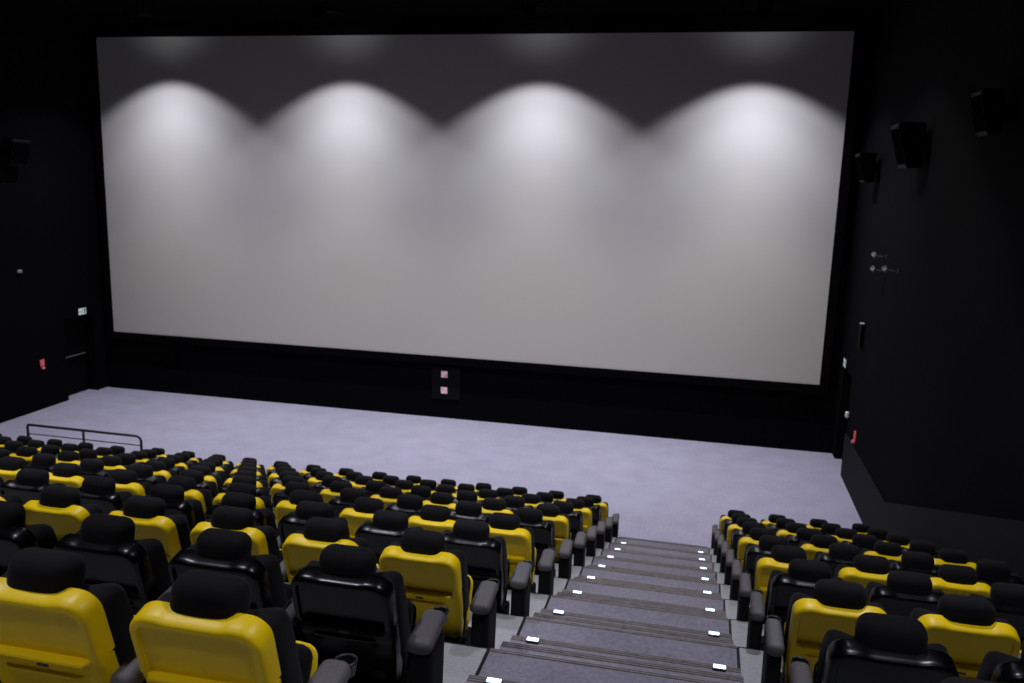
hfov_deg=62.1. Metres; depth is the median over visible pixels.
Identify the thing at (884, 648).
chair
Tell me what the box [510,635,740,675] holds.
step
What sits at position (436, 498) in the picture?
chair
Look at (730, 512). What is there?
chair
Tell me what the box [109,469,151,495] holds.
chair
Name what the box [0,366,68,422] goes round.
baseboard
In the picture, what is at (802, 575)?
chair
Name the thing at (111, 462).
chair
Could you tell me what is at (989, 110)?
wall speaker
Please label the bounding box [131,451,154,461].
chair
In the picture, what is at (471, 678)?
step
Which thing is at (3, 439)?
chair
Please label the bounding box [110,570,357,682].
chair
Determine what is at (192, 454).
chair
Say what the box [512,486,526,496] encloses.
chair
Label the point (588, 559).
platform
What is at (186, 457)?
chair
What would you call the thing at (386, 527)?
chair
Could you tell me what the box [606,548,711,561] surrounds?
step
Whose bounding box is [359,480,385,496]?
chair
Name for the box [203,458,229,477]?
chair
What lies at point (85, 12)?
ceiling
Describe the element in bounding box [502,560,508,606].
seat cushion
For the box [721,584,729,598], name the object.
platform
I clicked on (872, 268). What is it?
wall spotlight
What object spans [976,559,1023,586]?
chair
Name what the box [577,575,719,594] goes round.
step
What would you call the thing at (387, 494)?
chair
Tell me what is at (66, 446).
chair
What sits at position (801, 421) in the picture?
wall
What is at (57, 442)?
chair
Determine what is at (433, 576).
chair
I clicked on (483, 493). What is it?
chair
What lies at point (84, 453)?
chair
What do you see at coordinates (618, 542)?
step
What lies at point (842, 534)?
chair
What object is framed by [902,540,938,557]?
chair
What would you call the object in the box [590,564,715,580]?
step
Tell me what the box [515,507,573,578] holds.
chair
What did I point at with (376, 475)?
chair
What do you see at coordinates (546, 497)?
chair
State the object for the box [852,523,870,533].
chair
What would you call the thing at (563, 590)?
step
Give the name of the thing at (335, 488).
chair
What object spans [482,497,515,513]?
chair
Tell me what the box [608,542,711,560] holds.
aisle landing
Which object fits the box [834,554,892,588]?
chair
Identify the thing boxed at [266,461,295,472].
chair
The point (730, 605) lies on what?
platform
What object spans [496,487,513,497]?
chair
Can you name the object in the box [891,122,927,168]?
wall speaker
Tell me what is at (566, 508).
chair
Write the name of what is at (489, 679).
step light
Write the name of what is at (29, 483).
chair
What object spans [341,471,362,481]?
chair
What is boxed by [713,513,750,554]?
chair
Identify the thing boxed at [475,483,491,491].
chair
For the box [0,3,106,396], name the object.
wall
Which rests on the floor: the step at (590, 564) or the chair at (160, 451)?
the chair at (160, 451)
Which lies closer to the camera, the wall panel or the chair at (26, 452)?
the chair at (26, 452)
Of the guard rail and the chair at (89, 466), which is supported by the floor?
the guard rail
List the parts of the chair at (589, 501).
panel, armrest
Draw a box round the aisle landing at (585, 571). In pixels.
[579,566,720,595]
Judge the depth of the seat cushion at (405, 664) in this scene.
4.21 m
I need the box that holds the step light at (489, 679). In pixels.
[485,677,502,682]
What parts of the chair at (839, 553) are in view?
backrest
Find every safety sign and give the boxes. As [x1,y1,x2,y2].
[441,371,446,377]
[441,387,446,393]
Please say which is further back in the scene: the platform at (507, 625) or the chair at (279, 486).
the chair at (279, 486)
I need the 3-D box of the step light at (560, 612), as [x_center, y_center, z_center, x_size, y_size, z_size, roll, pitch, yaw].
[0.366,2.118,6.654,0.084,0.016,0.046,4,11,12]
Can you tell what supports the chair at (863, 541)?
on the platform at (716, 565)
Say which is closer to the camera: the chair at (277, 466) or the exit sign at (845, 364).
the chair at (277, 466)
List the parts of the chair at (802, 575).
panel, armrest, seat, backrest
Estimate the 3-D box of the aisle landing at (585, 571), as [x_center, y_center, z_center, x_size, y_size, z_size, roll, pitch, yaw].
[1.360,3.557,8.933,1.498,1.872,1.094,4,11,12]
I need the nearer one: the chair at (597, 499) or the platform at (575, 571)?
the platform at (575, 571)
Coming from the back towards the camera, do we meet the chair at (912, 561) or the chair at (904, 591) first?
the chair at (912, 561)
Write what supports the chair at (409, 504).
on the platform at (575, 571)
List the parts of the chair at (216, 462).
backrest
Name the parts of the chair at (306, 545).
armrest, backrest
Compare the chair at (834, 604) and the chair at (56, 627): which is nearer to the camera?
the chair at (56, 627)
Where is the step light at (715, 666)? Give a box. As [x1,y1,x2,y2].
[713,664,725,670]
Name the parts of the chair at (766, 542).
panel, armrest, backrest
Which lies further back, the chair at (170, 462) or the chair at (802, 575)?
the chair at (170, 462)
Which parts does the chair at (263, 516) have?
backrest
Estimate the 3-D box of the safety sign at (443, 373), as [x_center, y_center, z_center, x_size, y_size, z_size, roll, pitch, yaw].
[-1.718,0.834,21.568,0.164,0.164,0.013,4,11,12]
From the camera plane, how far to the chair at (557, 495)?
14.01 m
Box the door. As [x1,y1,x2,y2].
[63,316,87,394]
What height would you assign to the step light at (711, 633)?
0.016 m
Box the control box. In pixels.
[858,322,864,347]
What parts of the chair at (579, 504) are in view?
backrest, panel, armrest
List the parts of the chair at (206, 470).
backrest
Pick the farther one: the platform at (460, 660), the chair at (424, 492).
the chair at (424, 492)
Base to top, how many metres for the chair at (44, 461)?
1.016 m
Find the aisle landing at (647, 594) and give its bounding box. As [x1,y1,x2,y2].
[564,579,725,613]
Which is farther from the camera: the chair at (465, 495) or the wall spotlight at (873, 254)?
the wall spotlight at (873, 254)
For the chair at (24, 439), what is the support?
on the platform
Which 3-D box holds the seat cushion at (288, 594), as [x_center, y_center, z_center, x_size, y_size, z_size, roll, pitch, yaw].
[-1.350,1.433,4.383,0.447,0.386,0.195,4,11,12]
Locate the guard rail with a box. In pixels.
[26,424,142,450]
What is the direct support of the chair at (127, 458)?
on the platform at (598, 551)
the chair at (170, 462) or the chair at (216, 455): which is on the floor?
the chair at (216, 455)
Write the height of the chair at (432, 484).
1.016 m
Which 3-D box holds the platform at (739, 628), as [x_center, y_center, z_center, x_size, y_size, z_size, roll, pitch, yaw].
[2.975,3.726,6.327,2.780,2.610,1.097,4,11,12]
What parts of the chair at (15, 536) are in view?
backrest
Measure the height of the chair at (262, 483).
1.016 m
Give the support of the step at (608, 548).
on the aisle landing at (611, 544)
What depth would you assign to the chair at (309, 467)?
14.95 m
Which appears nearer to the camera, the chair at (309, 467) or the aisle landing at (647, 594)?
the aisle landing at (647, 594)
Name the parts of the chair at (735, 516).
panel, armrest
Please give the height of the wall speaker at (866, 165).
0.565 m
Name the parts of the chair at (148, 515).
backrest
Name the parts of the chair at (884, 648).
armrest, backrest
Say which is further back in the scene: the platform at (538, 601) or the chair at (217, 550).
the platform at (538, 601)
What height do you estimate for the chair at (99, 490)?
1.016 m
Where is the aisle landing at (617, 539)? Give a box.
[615,537,709,552]
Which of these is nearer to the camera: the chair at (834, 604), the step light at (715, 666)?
the chair at (834, 604)
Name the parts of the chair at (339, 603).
armrest, panel, backrest, seat, armrest, panel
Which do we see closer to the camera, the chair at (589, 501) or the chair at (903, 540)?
the chair at (903, 540)
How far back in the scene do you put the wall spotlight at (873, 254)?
15.59 m
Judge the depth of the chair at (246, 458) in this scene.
15.23 m
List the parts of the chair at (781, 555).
panel, armrest, backrest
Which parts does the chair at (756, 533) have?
panel, armrest, backrest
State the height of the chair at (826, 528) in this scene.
1.016 m
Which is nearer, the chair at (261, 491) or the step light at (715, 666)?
the step light at (715, 666)
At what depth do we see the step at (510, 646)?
5.10 m
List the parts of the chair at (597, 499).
panel, armrest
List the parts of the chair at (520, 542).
backrest, seat, panel, armrest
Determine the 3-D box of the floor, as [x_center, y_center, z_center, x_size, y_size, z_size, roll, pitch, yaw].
[-2.746,2.654,18.517,20.429,0.182,7.570,4,11,12]
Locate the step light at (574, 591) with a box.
[572,590,581,594]
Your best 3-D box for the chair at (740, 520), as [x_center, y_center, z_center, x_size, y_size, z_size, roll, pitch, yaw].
[3.066,2.804,11.433,0.608,1.016,0.474,4,11,12]
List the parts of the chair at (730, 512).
panel, armrest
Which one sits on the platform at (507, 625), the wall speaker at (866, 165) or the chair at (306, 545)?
the chair at (306, 545)
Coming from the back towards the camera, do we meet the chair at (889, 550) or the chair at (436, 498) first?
the chair at (436, 498)
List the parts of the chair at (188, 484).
backrest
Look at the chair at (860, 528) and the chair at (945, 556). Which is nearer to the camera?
the chair at (945, 556)
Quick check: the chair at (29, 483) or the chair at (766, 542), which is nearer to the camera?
the chair at (29, 483)
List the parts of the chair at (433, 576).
backrest, seat, armrest, panel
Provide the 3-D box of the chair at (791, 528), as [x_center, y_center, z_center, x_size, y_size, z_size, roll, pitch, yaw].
[3.671,2.846,11.301,0.608,1.016,0.474,4,11,12]
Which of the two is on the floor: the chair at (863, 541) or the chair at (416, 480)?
the chair at (416, 480)
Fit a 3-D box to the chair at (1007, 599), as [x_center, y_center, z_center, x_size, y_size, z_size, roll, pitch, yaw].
[3.154,2.022,5.606,0.608,1.016,0.474,4,11,12]
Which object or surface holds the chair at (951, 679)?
on the platform
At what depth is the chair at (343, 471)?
14.81 m
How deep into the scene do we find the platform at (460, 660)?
4.86 m
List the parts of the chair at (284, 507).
backrest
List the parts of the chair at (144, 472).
backrest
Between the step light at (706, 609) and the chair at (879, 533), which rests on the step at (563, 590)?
the step light at (706, 609)
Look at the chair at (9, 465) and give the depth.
8.26 m
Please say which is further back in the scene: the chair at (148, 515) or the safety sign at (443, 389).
the safety sign at (443, 389)
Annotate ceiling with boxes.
[0,0,891,24]
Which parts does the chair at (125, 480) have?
backrest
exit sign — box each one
[77,307,85,315]
[843,358,847,368]
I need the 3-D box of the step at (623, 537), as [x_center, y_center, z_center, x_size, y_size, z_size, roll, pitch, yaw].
[2.453,3.459,13.916,1.459,0.257,0.308,4,11,12]
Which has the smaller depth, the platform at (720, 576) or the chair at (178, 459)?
the platform at (720, 576)
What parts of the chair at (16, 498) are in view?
backrest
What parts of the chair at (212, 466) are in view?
backrest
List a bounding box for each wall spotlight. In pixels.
[870,266,885,272]
[871,252,887,258]
[882,266,898,272]
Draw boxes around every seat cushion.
[284,583,291,601]
[296,643,312,682]
[401,601,413,677]
[463,576,470,633]
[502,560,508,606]
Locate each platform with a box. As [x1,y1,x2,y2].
[443,641,486,682]
[468,611,523,648]
[506,589,548,616]
[533,574,567,594]
[555,563,581,578]
[572,554,592,566]
[585,548,601,556]
[714,562,719,571]
[717,572,724,583]
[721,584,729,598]
[725,599,749,618]
[731,619,763,648]
[739,647,782,682]
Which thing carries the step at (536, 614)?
on the aisle landing at (554, 602)
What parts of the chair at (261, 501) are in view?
backrest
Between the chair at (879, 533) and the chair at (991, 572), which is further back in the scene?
the chair at (879, 533)
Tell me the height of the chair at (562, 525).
1.016 m
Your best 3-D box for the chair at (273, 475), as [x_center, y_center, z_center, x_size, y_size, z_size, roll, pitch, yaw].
[-3.404,2.347,12.844,0.608,1.016,0.474,4,11,12]
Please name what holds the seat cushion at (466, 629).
on the chair at (433, 576)
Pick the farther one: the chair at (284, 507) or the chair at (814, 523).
the chair at (814, 523)
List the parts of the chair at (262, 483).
backrest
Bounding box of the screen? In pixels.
[89,23,864,393]
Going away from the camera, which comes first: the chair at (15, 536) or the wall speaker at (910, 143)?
the chair at (15, 536)
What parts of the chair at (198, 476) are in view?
backrest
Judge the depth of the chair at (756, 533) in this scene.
9.01 m
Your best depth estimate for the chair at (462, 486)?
13.18 m
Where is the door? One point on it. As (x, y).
(74, 335)
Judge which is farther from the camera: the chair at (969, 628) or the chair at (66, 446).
the chair at (66, 446)
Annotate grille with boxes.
[12,143,30,164]
[855,156,862,179]
[891,128,904,164]
[970,95,984,132]
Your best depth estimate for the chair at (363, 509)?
7.49 m
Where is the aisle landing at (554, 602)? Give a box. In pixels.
[544,595,731,638]
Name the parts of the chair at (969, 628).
backrest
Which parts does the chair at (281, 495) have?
backrest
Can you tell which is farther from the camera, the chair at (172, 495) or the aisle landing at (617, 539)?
the aisle landing at (617, 539)
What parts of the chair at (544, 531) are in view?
backrest, panel, armrest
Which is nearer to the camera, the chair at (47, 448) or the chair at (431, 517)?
the chair at (431, 517)
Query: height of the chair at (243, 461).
1.016 m
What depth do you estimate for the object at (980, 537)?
11.06 m
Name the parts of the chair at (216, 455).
backrest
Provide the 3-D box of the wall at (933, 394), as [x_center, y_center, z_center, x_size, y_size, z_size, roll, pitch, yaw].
[5.217,-0.055,7.600,0.456,9.685,23.475,4,11,12]
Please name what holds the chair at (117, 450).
on the platform
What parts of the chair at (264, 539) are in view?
backrest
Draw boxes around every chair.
[0,436,11,446]
[0,440,22,454]
[0,448,8,458]
[0,456,25,481]
[0,468,65,503]
[0,483,23,504]
[0,500,57,576]
[0,547,135,682]
[9,446,37,461]
[16,435,31,445]
[23,485,103,540]
[26,453,55,472]
[27,439,44,450]
[38,444,59,457]
[47,439,62,448]
[48,462,90,487]
[53,513,171,614]
[56,450,80,465]
[60,443,78,452]
[77,475,132,513]
[78,442,92,450]
[79,448,101,460]
[80,458,111,476]
[96,447,117,457]
[101,455,130,469]
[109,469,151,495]
[110,446,124,454]
[110,495,190,562]
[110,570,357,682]
[118,453,144,465]
[129,464,166,486]
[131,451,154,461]
[142,449,162,459]
[144,460,176,480]
[147,483,204,532]
[152,448,169,456]
[156,528,291,608]
[157,457,185,475]
[167,455,191,469]
[167,475,212,513]
[175,452,197,464]
[179,469,218,499]
[181,451,202,461]
[189,465,222,490]
[190,506,283,562]
[197,461,226,484]
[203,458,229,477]
[204,492,278,536]
[208,456,231,472]
[212,454,233,470]
[212,482,275,519]
[219,475,272,506]
[223,470,271,497]
[227,466,269,491]
[230,462,268,485]
[233,460,267,480]
[235,457,266,476]
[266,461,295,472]
[267,463,299,481]
[268,467,303,486]
[269,470,308,493]
[270,475,314,502]
[272,481,323,513]
[275,489,334,527]
[277,500,349,548]
[280,517,378,582]
[283,544,448,682]
[299,464,320,475]
[303,467,326,480]
[308,471,333,485]
[313,475,341,493]
[320,481,351,502]
[328,487,365,517]
[333,468,353,477]
[339,497,383,537]
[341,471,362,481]
[350,475,372,488]
[355,509,423,564]
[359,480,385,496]
[370,486,401,509]
[372,471,386,480]
[376,529,499,648]
[380,475,398,486]
[385,494,422,518]
[391,480,413,493]
[404,485,430,500]
[406,475,420,484]
[408,504,458,532]
[417,479,436,490]
[423,492,456,509]
[431,484,456,496]
[437,479,457,488]
[442,519,532,616]
[450,500,490,522]
[453,490,482,505]
[455,483,478,494]
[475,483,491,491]
[477,489,503,499]
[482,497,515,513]
[486,512,555,594]
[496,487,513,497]
[504,495,533,510]
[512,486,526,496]
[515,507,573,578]
[522,493,547,508]
[536,503,586,566]
[537,492,558,503]
[548,490,567,500]
[552,500,597,556]
[566,498,605,548]
[576,496,612,541]
[585,494,618,536]
[711,510,744,547]
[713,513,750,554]
[716,517,756,562]
[720,521,765,572]
[724,527,775,584]
[729,535,788,599]
[736,545,806,622]
[746,558,843,649]
[760,514,785,527]
[761,579,885,682]
[767,518,795,531]
[775,522,806,537]
[786,527,820,546]
[790,612,958,682]
[798,534,837,559]
[805,519,827,529]
[814,523,840,534]
[814,543,860,577]
[826,528,857,542]
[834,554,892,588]
[841,534,876,551]
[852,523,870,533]
[860,528,887,540]
[861,541,901,561]
[866,570,944,616]
[877,533,909,548]
[889,551,940,576]
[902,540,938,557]
[910,594,1020,678]
[926,564,990,597]
[933,548,975,570]
[941,677,998,682]
[969,582,1023,649]
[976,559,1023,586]
[976,640,1023,682]
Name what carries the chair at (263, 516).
on the platform at (538, 601)
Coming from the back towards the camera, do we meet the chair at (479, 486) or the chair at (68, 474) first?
the chair at (479, 486)
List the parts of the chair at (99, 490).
backrest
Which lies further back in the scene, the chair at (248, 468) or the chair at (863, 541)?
the chair at (248, 468)
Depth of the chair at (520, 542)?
7.22 m
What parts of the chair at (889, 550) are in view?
backrest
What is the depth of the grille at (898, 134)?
13.07 m
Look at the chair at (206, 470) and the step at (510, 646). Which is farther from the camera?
the chair at (206, 470)
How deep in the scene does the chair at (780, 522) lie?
12.17 m
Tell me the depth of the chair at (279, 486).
10.12 m
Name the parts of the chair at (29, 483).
backrest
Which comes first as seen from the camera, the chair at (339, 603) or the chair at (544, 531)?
the chair at (339, 603)
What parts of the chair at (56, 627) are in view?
number plate, backrest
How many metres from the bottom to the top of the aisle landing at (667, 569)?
1.499 m
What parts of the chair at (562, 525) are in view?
backrest, panel, armrest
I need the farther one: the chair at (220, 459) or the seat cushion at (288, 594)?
the chair at (220, 459)
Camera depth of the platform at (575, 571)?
9.34 m
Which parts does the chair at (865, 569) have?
backrest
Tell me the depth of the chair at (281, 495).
8.87 m
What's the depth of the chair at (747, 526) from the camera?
10.13 m
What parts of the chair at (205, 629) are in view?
armrest, backrest, armrest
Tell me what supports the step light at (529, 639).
on the step at (675, 662)
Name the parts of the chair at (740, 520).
panel, armrest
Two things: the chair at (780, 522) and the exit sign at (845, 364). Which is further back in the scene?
the exit sign at (845, 364)
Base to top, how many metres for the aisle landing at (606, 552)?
1.127 m
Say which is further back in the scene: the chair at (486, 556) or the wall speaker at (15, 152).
the wall speaker at (15, 152)
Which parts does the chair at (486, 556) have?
backrest, seat, panel, armrest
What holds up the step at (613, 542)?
on the aisle landing at (617, 539)
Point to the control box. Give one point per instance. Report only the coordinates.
(862, 325)
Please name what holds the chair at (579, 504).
on the platform
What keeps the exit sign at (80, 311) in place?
attached to the wall at (49, 233)
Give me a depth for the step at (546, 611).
6.53 m
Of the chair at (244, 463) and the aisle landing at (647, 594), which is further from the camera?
the chair at (244, 463)
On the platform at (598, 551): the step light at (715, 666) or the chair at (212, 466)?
the chair at (212, 466)
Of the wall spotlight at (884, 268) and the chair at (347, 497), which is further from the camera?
the wall spotlight at (884, 268)
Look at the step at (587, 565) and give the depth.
9.56 m
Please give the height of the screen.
8.082 m
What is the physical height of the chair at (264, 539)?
1.016 m
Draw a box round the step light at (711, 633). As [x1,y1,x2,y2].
[708,631,719,636]
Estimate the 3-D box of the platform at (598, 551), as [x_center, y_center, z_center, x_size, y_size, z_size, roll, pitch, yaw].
[-6.202,2.975,12.840,14.982,1.120,1.097,4,11,12]
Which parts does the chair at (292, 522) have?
armrest, backrest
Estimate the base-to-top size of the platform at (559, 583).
2.237 m
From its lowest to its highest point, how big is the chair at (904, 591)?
1.016 m
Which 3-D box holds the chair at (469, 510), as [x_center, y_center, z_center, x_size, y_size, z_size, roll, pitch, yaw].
[-0.476,2.081,8.720,0.608,1.016,0.474,4,11,12]
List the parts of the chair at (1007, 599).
backrest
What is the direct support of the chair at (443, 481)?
on the floor
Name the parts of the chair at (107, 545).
backrest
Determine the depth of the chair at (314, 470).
13.71 m
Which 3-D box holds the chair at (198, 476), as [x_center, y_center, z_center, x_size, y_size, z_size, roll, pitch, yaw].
[-3.498,1.867,9.379,0.608,1.016,0.474,4,11,12]
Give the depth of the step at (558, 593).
7.33 m
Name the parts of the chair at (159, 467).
backrest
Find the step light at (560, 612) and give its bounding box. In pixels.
[553,610,563,614]
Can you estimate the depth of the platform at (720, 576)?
10.10 m
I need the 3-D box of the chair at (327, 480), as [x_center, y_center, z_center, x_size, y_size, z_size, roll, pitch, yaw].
[-2.428,2.258,11.470,0.608,1.016,0.474,4,11,12]
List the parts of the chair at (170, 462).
backrest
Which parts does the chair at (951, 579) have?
backrest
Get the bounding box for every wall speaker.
[1,139,30,165]
[855,153,878,182]
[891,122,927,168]
[970,89,1008,135]
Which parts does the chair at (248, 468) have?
backrest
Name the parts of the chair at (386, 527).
backrest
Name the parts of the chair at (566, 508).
backrest, panel, armrest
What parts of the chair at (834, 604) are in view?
panel, armrest, seat, backrest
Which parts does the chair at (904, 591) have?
backrest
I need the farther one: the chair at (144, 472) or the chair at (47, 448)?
the chair at (47, 448)
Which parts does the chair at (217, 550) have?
armrest, backrest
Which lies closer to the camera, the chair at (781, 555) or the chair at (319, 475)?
the chair at (781, 555)
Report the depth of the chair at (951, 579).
6.45 m
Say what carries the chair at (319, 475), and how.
on the platform
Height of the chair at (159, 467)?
1.016 m
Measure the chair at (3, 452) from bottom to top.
1.016 m
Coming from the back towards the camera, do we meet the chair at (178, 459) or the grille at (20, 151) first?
the grille at (20, 151)
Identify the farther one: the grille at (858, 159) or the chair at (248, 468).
the grille at (858, 159)
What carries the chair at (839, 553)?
on the platform at (725, 589)
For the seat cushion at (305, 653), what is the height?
0.386 m
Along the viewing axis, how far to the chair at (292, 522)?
6.38 m
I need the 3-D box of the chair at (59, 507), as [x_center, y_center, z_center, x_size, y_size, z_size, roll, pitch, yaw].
[-3.009,1.429,5.788,0.608,1.016,0.474,4,11,12]
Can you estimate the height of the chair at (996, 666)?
1.016 m
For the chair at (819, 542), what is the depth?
8.83 m
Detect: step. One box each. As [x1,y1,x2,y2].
[465,674,520,682]
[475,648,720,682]
[499,641,743,682]
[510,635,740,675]
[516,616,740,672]
[533,612,733,644]
[540,608,730,638]
[556,592,726,617]
[562,589,724,613]
[573,577,720,597]
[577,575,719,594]
[587,565,716,582]
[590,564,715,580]
[597,556,713,570]
[600,555,712,569]
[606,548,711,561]
[608,548,710,560]
[613,542,709,553]
[618,542,705,552]
[623,537,702,546]
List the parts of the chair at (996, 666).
backrest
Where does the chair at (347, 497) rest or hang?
on the platform at (575, 571)
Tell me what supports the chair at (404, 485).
on the platform
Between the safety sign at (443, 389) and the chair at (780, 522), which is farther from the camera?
the safety sign at (443, 389)
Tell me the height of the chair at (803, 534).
1.016 m
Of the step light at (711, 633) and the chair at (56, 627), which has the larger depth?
the step light at (711, 633)
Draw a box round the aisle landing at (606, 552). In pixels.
[600,549,713,569]
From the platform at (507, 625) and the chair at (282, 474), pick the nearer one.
the platform at (507, 625)
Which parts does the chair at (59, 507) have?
backrest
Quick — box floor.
[0,387,861,547]
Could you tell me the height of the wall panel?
0.848 m
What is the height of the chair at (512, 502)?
1.016 m
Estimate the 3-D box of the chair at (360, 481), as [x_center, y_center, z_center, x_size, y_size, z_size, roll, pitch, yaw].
[-2.195,2.432,12.580,0.608,1.016,0.474,4,11,12]
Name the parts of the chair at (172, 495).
backrest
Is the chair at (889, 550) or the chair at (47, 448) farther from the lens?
the chair at (47, 448)
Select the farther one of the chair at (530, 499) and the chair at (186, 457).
the chair at (186, 457)
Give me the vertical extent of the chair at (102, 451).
1.016 m
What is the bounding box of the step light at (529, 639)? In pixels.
[526,637,539,642]
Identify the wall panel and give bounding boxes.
[432,366,460,399]
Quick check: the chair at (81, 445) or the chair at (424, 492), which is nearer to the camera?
the chair at (424, 492)
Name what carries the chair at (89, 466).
on the platform at (575, 571)
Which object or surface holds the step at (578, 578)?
on the aisle landing at (585, 571)
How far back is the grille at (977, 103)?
9.65 m
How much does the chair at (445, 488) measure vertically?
1.016 m
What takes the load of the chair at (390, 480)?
on the platform
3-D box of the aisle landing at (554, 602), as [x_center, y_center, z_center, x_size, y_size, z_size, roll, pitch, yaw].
[0.889,3.575,6.780,1.498,2.617,1.094,4,11,12]
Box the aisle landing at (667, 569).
[591,557,716,580]
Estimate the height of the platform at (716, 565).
1.120 m
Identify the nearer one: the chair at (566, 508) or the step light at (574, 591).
the step light at (574, 591)
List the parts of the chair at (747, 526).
panel, armrest, backrest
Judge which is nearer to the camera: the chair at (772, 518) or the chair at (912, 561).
the chair at (912, 561)
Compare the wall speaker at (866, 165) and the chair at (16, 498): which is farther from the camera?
the wall speaker at (866, 165)
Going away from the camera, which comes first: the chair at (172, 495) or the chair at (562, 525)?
the chair at (172, 495)
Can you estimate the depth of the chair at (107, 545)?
4.16 m
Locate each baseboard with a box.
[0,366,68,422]
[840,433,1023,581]
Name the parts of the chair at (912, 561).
backrest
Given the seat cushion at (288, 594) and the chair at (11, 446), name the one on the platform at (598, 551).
the chair at (11, 446)
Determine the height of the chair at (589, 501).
1.016 m
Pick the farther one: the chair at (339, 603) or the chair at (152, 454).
the chair at (152, 454)
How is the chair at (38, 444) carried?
on the platform
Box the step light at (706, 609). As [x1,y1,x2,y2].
[705,608,714,612]
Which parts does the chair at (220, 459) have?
backrest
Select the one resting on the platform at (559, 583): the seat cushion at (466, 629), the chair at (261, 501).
the chair at (261, 501)
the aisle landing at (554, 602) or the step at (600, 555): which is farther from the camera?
the step at (600, 555)
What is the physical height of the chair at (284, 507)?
1.016 m
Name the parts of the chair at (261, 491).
backrest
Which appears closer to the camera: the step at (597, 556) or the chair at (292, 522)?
the chair at (292, 522)
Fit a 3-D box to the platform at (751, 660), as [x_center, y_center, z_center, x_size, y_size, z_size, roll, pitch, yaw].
[2.739,3.735,5.251,2.780,2.982,1.097,4,11,12]
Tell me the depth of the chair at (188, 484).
7.88 m
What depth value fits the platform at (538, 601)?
7.10 m
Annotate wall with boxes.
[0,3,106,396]
[85,16,876,452]
[832,0,1023,520]
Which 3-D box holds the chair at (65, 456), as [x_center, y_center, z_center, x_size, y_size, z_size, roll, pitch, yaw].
[-5.683,1.870,11.018,0.608,1.016,0.474,4,11,12]
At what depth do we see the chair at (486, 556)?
6.12 m

